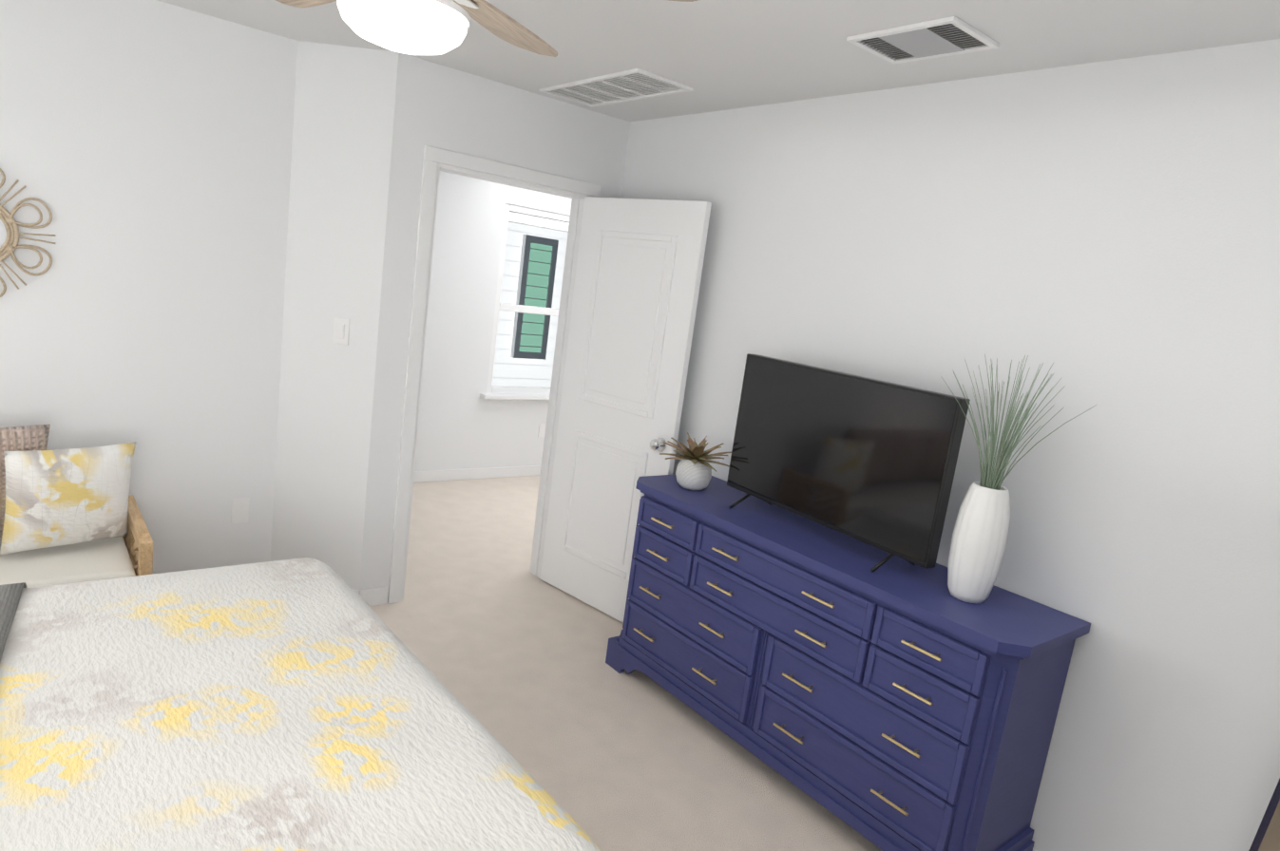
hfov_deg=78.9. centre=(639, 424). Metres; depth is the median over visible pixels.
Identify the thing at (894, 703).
dresser
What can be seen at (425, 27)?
fan
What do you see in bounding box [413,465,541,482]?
baseboard
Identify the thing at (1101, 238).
wall
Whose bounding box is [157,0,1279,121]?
ceiling
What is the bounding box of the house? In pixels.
[492,213,569,387]
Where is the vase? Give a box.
[941,354,1096,604]
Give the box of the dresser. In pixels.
[605,474,1090,850]
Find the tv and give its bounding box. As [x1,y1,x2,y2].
[726,353,970,573]
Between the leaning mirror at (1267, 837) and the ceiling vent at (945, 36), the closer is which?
the leaning mirror at (1267, 837)
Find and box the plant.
[659,432,731,491]
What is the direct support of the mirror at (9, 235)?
attached to the wall at (145, 151)
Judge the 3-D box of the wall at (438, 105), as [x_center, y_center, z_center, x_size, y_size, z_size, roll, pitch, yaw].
[-0.672,-0.356,3.873,1.332,2.440,0.120,0,13,-39]
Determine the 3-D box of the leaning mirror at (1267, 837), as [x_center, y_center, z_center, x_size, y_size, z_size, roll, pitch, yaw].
[1.599,0.772,1.443,0.035,1.675,0.815,13,10,-3]
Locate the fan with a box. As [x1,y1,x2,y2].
[275,0,697,57]
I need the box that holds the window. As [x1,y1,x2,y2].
[479,203,570,400]
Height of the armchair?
0.874 m
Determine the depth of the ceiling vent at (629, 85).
3.28 m
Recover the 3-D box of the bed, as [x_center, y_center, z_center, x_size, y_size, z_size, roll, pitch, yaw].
[-1.354,0.673,1.404,2.404,1.100,2.074,0,13,-39]
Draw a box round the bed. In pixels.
[0,557,600,850]
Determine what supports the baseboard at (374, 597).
attached to the wall at (438, 105)
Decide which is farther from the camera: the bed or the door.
the door
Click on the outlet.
(542, 430)
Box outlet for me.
[537,423,546,437]
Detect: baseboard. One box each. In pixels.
[359,586,388,606]
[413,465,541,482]
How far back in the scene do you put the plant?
3.17 m
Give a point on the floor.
(496, 637)
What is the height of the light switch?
0.116 m
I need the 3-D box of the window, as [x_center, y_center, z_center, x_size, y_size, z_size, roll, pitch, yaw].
[-0.581,-0.920,6.250,1.400,1.453,0.165,0,13,-39]
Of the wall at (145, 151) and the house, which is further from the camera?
the house
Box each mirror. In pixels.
[0,168,55,297]
[1249,779,1279,850]
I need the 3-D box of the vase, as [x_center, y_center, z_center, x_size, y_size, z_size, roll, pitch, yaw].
[1.064,0.164,2.296,0.386,0.742,0.401,0,13,-39]
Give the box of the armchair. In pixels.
[0,424,152,588]
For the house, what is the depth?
10.36 m
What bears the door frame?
attached to the wall at (438, 105)
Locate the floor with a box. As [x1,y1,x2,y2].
[369,476,882,850]
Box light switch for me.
[332,317,349,345]
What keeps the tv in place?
on the dresser
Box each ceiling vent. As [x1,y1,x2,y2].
[539,67,693,107]
[846,16,999,64]
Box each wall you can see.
[0,0,297,574]
[270,40,399,594]
[359,52,630,596]
[414,171,572,471]
[620,38,1279,850]
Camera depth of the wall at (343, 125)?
3.40 m
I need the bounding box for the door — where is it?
[540,196,711,623]
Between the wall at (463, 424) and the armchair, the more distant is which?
the wall at (463, 424)
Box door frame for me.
[387,145,601,603]

